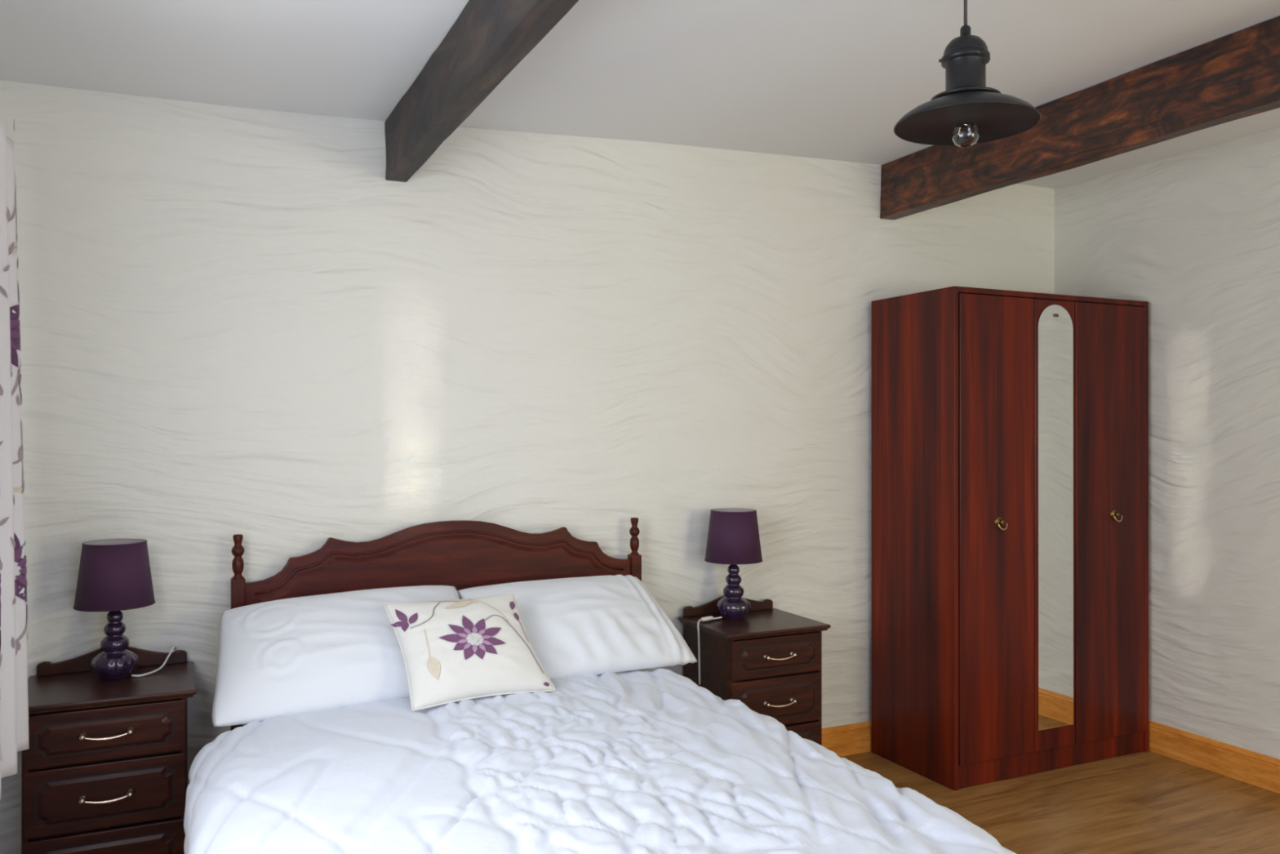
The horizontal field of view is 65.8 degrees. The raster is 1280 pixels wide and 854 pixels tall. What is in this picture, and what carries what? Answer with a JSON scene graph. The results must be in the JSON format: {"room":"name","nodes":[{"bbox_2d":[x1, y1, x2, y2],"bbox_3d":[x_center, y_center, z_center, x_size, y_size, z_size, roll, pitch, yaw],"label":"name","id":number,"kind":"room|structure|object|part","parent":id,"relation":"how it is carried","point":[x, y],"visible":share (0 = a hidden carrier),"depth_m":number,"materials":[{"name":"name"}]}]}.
{"room":"bedroom","nodes":[
{"label":"bedroom","id":0,"kind":"room"},
{"bbox_2d":[0,80,1054,853],"bbox_3d":[-0.017,0.108,4.033,4.970,2.620,0.300,0,0,-25],"label":"wall","id":1,"kind":"structure","parent":0,"point":[233,320],"depth_m":3.55,"materials":[{"name":"white paint"}]},
{"bbox_2d":[20,720,871,853],"bbox_3d":[0.051,1.354,3.887,4.370,0.127,0.018,0,0,-25],"label":"baseboard","id":2,"kind":"structure","parent":1,"relation":"attached to","point":[853,738],"depth_m":4.28,"materials":[{"name":"brown wood"}]},
{"bbox_2d":[0,0,1279,188],"bbox_3d":[1.072,-1.264,1.727,4.970,0.446,5.405,0,0,-25],"label":"ceiling","id":3,"kind":"structure","parent":0,"point":[821,79],"depth_m":2.93,"materials":[{"name":"white paint"}]},
{"bbox_2d":[384,0,578,182],"bbox_3d":[0.166,-0.966,1.307,0.084,0.209,4.785,0,0,-25],"label":"ceiling beam","id":4,"kind":"structure","parent":3,"relation":"attached to","point":[488,39],"depth_m":2.57,"materials":[{"name":"brown wood"}]},
{"bbox_2d":[893,0,1040,147],"bbox_3d":[0.757,-0.887,2.300,0.325,0.473,0.325,0,0,-25],"label":"pendant lamp","id":5,"kind":"object","parent":3,"relation":"hanging from","point":[969,113],"visible":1,"depth_m":2.26,"materials":[{"name":"black metal"}]},
{"bbox_3d":[0.757,-1.012,2.300,0.008,0.183,0.008,0,0,-25],"label":"cord","id":6,"kind":"part","parent":5,"relation":"part of","materials":[{"name":"grey plastic"}]},
{"bbox_3d":[0.757,-0.697,2.300,0.061,0.093,0.061,0,0,-25],"label":"bulb","id":7,"kind":"part","parent":5,"relation":"part of","materials":[{"name":"clear glass"}]},
{"bbox_3d":[0.757,-0.734,2.300,0.325,0.067,0.325,0,0,-25],"label":"lamp shade","id":8,"kind":"part","parent":5,"relation":"part of","materials":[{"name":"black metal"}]},
{"bbox_2d":[880,16,1279,219],"bbox_3d":[2.115,-1.043,2.226,0.089,0.240,4.785,0,0,-25],"label":"ceiling beam","id":9,"kind":"structure","parent":3,"relation":"attached to","point":[1235,76],"depth_m":3.30,"materials":[{"name":"brown wood"}]},
{"bbox_2d":[840,750,1279,853],"bbox_3d":[1.072,1.474,1.722,4.970,0.120,5.405,0,0,-25],"label":"floor","id":10,"kind":"structure","parent":0,"point":[1148,802],"depth_m":3.70,"materials":[{"name":"brown wood"}]},
{"bbox_2d":[21,645,196,853],"bbox_3d":[-1.549,1.046,2.894,0.453,0.740,0.406,0,0,-25],"label":"nightstand","id":11,"kind":"object","parent":10,"relation":"on","point":[104,767],"visible":0.91,"depth_m":2.76,"materials":[{"name":"brown wood"}]},
{"bbox_3d":[-1.482,1.234,2.750,0.398,0.230,0.016,0,0,-25],"label":"drawer","id":12,"kind":"part","parent":11,"relation":"part of","materials":[{"name":"brown wood"}]},
{"bbox_3d":[-1.482,1.021,2.751,0.398,0.179,0.016,0,0,-25],"label":"drawer","id":13,"kind":"part","parent":11,"relation":"part of","materials":[{"name":"brown wood"}]},
{"bbox_3d":[-1.482,0.852,2.751,0.398,0.144,0.016,0,0,-25],"label":"drawer","id":14,"kind":"part","parent":11,"relation":"part of","materials":[{"name":"brown wood"}]},
{"bbox_3d":[-1.477,1.021,2.740,0.332,0.117,0.006,0,0,-25],"label":"raised panel","id":15,"kind":"part","parent":11,"relation":"part of","materials":[{"name":"brown wood"}]},
{"bbox_3d":[-1.477,0.852,2.740,0.332,0.082,0.006,0,0,-25],"label":"raised panel","id":16,"kind":"part","parent":11,"relation":"part of","materials":[{"name":"brown wood"}]},
{"bbox_3d":[-1.469,1.021,2.724,0.140,0.026,0.029,0,0,-25],"label":"handle","id":17,"kind":"part","parent":11,"relation":"part of","materials":[{"name":"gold metal"}]},
{"bbox_3d":[-1.469,0.848,2.724,0.140,0.026,0.029,0,0,-25],"label":"handle","id":18,"kind":"part","parent":11,"relation":"part of","materials":[{"name":"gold metal"}]},
{"bbox_3d":[-1.477,1.234,2.739,0.332,0.168,0.006,0,0,-25],"label":"raised panel","id":19,"kind":"part","parent":11,"relation":"part of","materials":[{"name":"brown wood"}]},
{"bbox_2d":[72,538,176,679],"bbox_3d":[-1.553,0.674,2.991,0.279,0.660,0.247,0,0,-25],"label":"table lamp","id":20,"kind":"object","parent":11,"relation":"on","point":[114,576],"visible":0.97,"depth_m":2.91,"materials":[{"name":"purple fabric"}]},
{"bbox_3d":[-1.574,0.439,2.966,0.216,0.190,0.216,0,0,-25],"label":"lamp shade","id":21,"kind":"part","parent":20,"relation":"part of","materials":[{"name":"purple fabric"}]},
{"bbox_3d":[-1.483,0.848,3.057,0.043,0.313,0.204,0,0,11],"label":"cord","id":22,"kind":"part","parent":20,"relation":"part of","materials":[{"name":"white plastic"}]},
{"bbox_2d":[230,517,1016,853],"bbox_3d":[-0.147,0.871,2.403,1.450,1.087,2.436,0,0,-25],"label":"bed","id":23,"kind":"object","parent":10,"relation":"on","point":[461,554],"visible":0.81,"depth_m":3.45,"materials":[{"name":"brown wood"}]},
{"bbox_3d":[-1.294,0.951,3.184,0.042,0.930,0.044,0,0,-25],"label":"post","id":24,"kind":"part","parent":23,"relation":"part of","materials":[{"name":"brown wood"}]},
{"bbox_3d":[-0.659,0.663,3.489,1.380,0.667,0.025,0,0,-25],"label":"headboard","id":25,"kind":"part","parent":23,"relation":"part of","materials":[{"name":"brown wood"}]},
{"bbox_3d":[-0.653,0.454,3.476,1.307,0.182,0.009,0,0,-25],"label":"bead moulding","id":26,"kind":"part","parent":23,"relation":"part of","materials":[{"name":"brown wood"}]},
{"bbox_3d":[-0.652,0.648,3.474,1.290,0.538,0.010,0,0,-25],"label":"raised panel","id":27,"kind":"part","parent":23,"relation":"part of","materials":[{"name":"brown wood"}]},
{"bbox_2d":[183,667,1015,853],"bbox_3d":[-0.102,1.051,2.130,1.600,0.538,2.235,0,0,-25],"label":"duvet","id":28,"kind":"object","parent":23,"relation":"on","point":[630,762],"visible":0.96,"depth_m":2.23,"materials":[{"name":"white fabric"}]},
{"bbox_2d":[212,585,459,726],"bbox_3d":[-0.900,0.674,3.043,0.776,0.300,0.399,0,0,-25],"label":"pillow","id":29,"kind":"object","parent":28,"relation":"on","point":[286,656],"visible":0.78,"depth_m":2.90,"materials":[{"name":"white fabric"}]},
{"bbox_2d":[383,591,555,711],"bbox_3d":[-0.508,0.662,2.977,0.472,0.270,0.249,0,0,-25],"label":"cushion","id":30,"kind":"object","parent":28,"relation":"on","point":[454,650],"visible":1,"depth_m":2.92,"materials":[{"name":"white fabric"}]},
{"bbox_3d":[-0.631,0.564,2.956,0.033,0.061,0.121,0,0,35],"label":"embroidered stem","id":31,"kind":"part","parent":30,"relation":"part of","materials":[{"name":"grey"}]},
{"bbox_3d":[-0.386,0.658,2.994,0.172,0.174,0.090,0,0,-25],"label":"embroidered stem","id":32,"kind":"part","parent":30,"relation":"part of","materials":[{"name":"grey fabric"}]},
{"bbox_2d":[457,574,697,678],"bbox_3d":[-0.201,0.675,3.372,0.768,0.284,0.387,0,0,-25],"label":"pillow","id":33,"kind":"object","parent":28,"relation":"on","point":[597,624],"visible":0.81,"depth_m":3.31,"materials":[{"name":"white fabric"}]},
{"bbox_3d":[-0.137,0.976,2.380,1.385,0.213,2.385,0,0,-25],"label":"mattress","id":34,"kind":"part","parent":23,"relation":"part of","materials":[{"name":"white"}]},
{"bbox_3d":[-0.021,0.953,3.785,0.042,0.930,0.044,0,0,-25],"label":"post","id":35,"kind":"part","parent":23,"relation":"part of","materials":[{"name":"brown wood"}]},
{"bbox_2d":[678,595,831,745],"bbox_3d":[0.442,1.048,3.833,0.453,0.740,0.406,0,0,-25],"label":"nightstand","id":36,"kind":"object","parent":10,"relation":"on","point":[769,660],"visible":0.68,"depth_m":3.71,"materials":[{"name":"brown wood"}]},
{"bbox_2d":[697,508,763,684],"bbox_3d":[0.326,0.647,3.873,0.322,0.641,0.230,0,0,-25],"label":"table lamp","id":37,"kind":"object","parent":36,"relation":"on","point":[733,539],"visible":1,"depth_m":3.82,"materials":[{"name":"purple fabric"}]},
{"bbox_2d":[701,615,713,621],"bbox_3d":[0.259,0.739,3.815,0.060,0.016,0.021,0,0,-42],"label":"switch","id":38,"kind":"object","parent":37,"relation":"attached to","point":[707,618],"depth_m":3.80,"materials":[{"name":"white plastic"}]},
{"bbox_3d":[0.258,0.851,3.797,0.038,0.234,0.172,0,0,34],"label":"cord","id":39,"kind":"part","parent":37,"relation":"part of","materials":[{"name":"white plastic"}]},
{"bbox_3d":[0.368,0.426,3.893,0.226,0.199,0.226,0,0,-25],"label":"lamp shade","id":40,"kind":"part","parent":37,"relation":"part of","materials":[{"name":"purple fabric"}]},
{"bbox_3d":[0.510,1.023,3.690,0.398,0.179,0.016,0,0,-25],"label":"drawer","id":41,"kind":"part","parent":36,"relation":"part of","materials":[{"name":"brown wood"}]},
{"bbox_3d":[0.510,0.853,3.691,0.398,0.144,0.016,0,0,-25],"label":"drawer","id":42,"kind":"part","parent":36,"relation":"part of","materials":[{"name":"brown wood"}]},
{"bbox_3d":[0.515,1.023,3.679,0.332,0.117,0.006,0,0,-25],"label":"raised panel","id":43,"kind":"part","parent":36,"relation":"part of","materials":[{"name":"brown wood"}]},
{"bbox_3d":[0.515,0.853,3.679,0.332,0.082,0.006,0,0,-25],"label":"raised panel","id":44,"kind":"part","parent":36,"relation":"part of","materials":[{"name":"brown wood"}]},
{"bbox_3d":[0.522,1.022,3.663,0.140,0.026,0.029,0,0,-25],"label":"handle","id":45,"kind":"part","parent":36,"relation":"part of","materials":[{"name":"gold metal"}]},
{"bbox_3d":[0.522,0.850,3.663,0.140,0.026,0.029,0,0,-25],"label":"handle","id":46,"kind":"part","parent":36,"relation":"part of","materials":[{"name":"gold metal"}]},
{"bbox_3d":[0.510,1.236,3.690,0.398,0.230,0.016,0,0,-25],"label":"drawer","id":47,"kind":"part","parent":36,"relation":"part of","materials":[{"name":"brown wood"}]},
{"bbox_3d":[0.515,1.236,3.679,0.332,0.168,0.006,0,0,-25],"label":"raised panel","id":48,"kind":"part","parent":36,"relation":"part of","materials":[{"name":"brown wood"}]},
{"bbox_2d":[871,285,1148,790],"bbox_3d":[1.625,0.435,4.310,1.107,1.968,0.539,0,0,-25],"label":"wardrobe","id":49,"kind":"object","parent":10,"relation":"on","point":[1010,428],"visible":1,"depth_m":4.06,"materials":[{"name":"brown wood"}]},
{"bbox_3d":[1.128,0.434,4.092,0.022,1.968,0.508,0,0,-25],"label":"panel","id":50,"kind":"part","parent":49,"relation":"part of","materials":[{"name":"brown wood"}]},
{"bbox_3d":[1.426,0.400,3.958,0.396,1.848,0.018,0,0,-25],"label":"door","id":51,"kind":"part","parent":49,"relation":"part of","materials":[{"name":"brown wood"}]},
{"bbox_3d":[1.438,0.379,3.943,0.048,0.048,0.026,0,0,-25],"label":"handle plate","id":52,"kind":"part","parent":49,"relation":"part of","materials":[{"name":"gold metal"}]},
{"bbox_3d":[1.443,0.396,3.933,0.050,0.028,0.012,0,0,-25],"label":"handle","id":53,"kind":"part","parent":49,"relation":"part of","materials":[{"name":"gold metal"}]},
{"bbox_3d":[1.618,-0.538,4.326,1.063,0.022,0.508,0,0,-25],"label":"panel","id":54,"kind":"part","parent":49,"relation":"part of","materials":[{"name":"brown wood"}]},
{"bbox_3d":[1.711,0.400,4.092,0.227,1.848,0.018,0,0,-25],"label":"door","id":55,"kind":"part","parent":49,"relation":"part of","materials":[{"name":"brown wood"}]},
{"bbox_2d":[1037,304,1073,730],"bbox_3d":[1.713,0.367,4.079,0.198,1.741,0.005,0,0,-25],"label":"mirror","id":56,"kind":"object","parent":49,"relation":"attached to","point":[1055,322],"depth_m":4.08,"materials":[{"name":"clear glass"}]},
{"bbox_3d":[2.011,0.401,4.233,0.426,1.848,0.018,0,0,-25],"label":"door","id":57,"kind":"part","parent":49,"relation":"part of","materials":[{"name":"brown wood"}]},
{"bbox_3d":[2.032,0.373,4.224,0.048,0.048,0.026,0,0,-25],"label":"handle plate","id":58,"kind":"part","parent":49,"relation":"part of","materials":[{"name":"gold metal"}]},
{"bbox_3d":[2.037,0.391,4.213,0.050,0.028,0.012,0,0,-25],"label":"handle","id":59,"kind":"part","parent":49,"relation":"part of","materials":[{"name":"gold metal"}]},
{"bbox_3d":[2.109,0.435,4.555,0.022,1.968,0.508,0,0,-25],"label":"panel","id":60,"kind":"part","parent":49,"relation":"part of","materials":[{"name":"brown wood"}]},
{"bbox_2d":[1053,127,1279,759],"bbox_3d":[3.248,0.105,2.585,0.300,2.620,5.105,0,0,-25],"label":"wall","id":61,"kind":"structure","parent":0,"point":[1194,236],"depth_m":4.12,"materials":[{"name":"white paint"}]},
{"bbox_2d":[1148,720,1279,793],"bbox_3d":[3.044,1.352,2.642,0.018,0.127,4.787,0,0,-25],"label":"baseboard","id":62,"kind":"structure","parent":61,"relation":"attached to","point":[1263,771],"depth_m":4.06,"materials":[{"name":"brown wood"}]},
{"bbox_3d":[-0.976,0.101,0.593,0.300,2.620,5.105,0,0,-25],"label":"wall","id":63,"kind":"structure","parent":0,"visible":0},
{"bbox_3d":[-1.333,-0.122,1.544,0.266,1.221,2.030,0,0,-25],"label":"window","id":64,"kind":"structure","parent":63,"relation":"in","visible":0},
{"bbox_2d":[0,119,29,799],"bbox_3d":[-1.420,0.020,2.149,0.083,1.591,1.057,0,0,-25],"label":"curtain","id":65,"kind":"object","parent":64,"relation":"hanging from","point":[14,704],"visible":1,"depth_m":2.32,"materials":[{"name":"white fabric"}]},
{"bbox_2d":[0,573,1,649],"bbox_3d":[-1.411,0.377,2.120,0.062,0.378,0.169,0,0,-25],"label":"print","id":66,"kind":"object","parent":65,"relation":"attached to","point":[0,574],"depth_m":2.17,"materials":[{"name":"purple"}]},
{"bbox_2d":[0,265,11,445],"bbox_3d":[-1.421,-0.356,2.138,0.059,0.840,0.450,0,0,-25],"label":"print","id":67,"kind":"object","parent":65,"relation":"attached to","point":[5,331],"depth_m":2.30,"materials":[{"name":"grey fabric"}]},
{"bbox_2d":[0,493,16,671],"bbox_3d":[-1.409,0.234,2.123,0.069,0.840,0.450,0,0,-25],"label":"print","id":68,"kind":"object","parent":65,"relation":"attached to","point":[7,600],"depth_m":2.30,"materials":[{"name":"grey"}]},
{"bbox_2d":[0,120,20,405],"bbox_3d":[-1.549,-0.355,2.412,0.059,0.840,0.437,0,0,-25],"label":"print","id":69,"kind":"object","parent":65,"relation":"attached to","point":[10,331],"depth_m":2.32,"materials":[{"name":"grey fabric"}]},
{"bbox_2d":[0,358,29,666],"bbox_3d":[-1.548,0.235,2.431,0.067,0.840,0.437,0,0,-25],"label":"print","id":70,"kind":"object","parent":65,"relation":"attached to","point":[13,569],"depth_m":2.32,"materials":[{"name":"grey fabric"}]},
{"bbox_2d":[9,279,22,404],"bbox_3d":[-1.554,-0.213,2.417,0.043,0.378,0.167,0,0,-15],"label":"print","id":71,"kind":"object","parent":65,"relation":"on","point":[16,397],"depth_m":2.46,"materials":[{"name":"purple"}]},
{"bbox_2d":[11,190,24,484],"bbox_3d":[-1.559,-0.245,2.428,0.028,0.781,0.114,0,0,3],"label":"print","id":72,"kind":"object","parent":65,"relation":"attached to","point":[16,397],"depth_m":2.46,"materials":[{"name":"beige fabric"}]},
{"bbox_2d":[13,487,24,492],"bbox_3d":[-1.551,0.345,2.445,0.039,0.781,0.116,0,0,-9],"label":"print","id":73,"kind":"object","parent":65,"relation":"attached to","point":[15,489],"depth_m":2.46,"materials":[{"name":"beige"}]},
{"bbox_2d":[13,532,27,622],"bbox_3d":[-1.547,0.377,2.433,0.048,0.378,0.169,0,0,-18],"label":"print","id":74,"kind":"object","parent":65,"relation":"attached to","point":[20,569],"depth_m":2.46,"materials":[{"name":"purple"}]}
]}

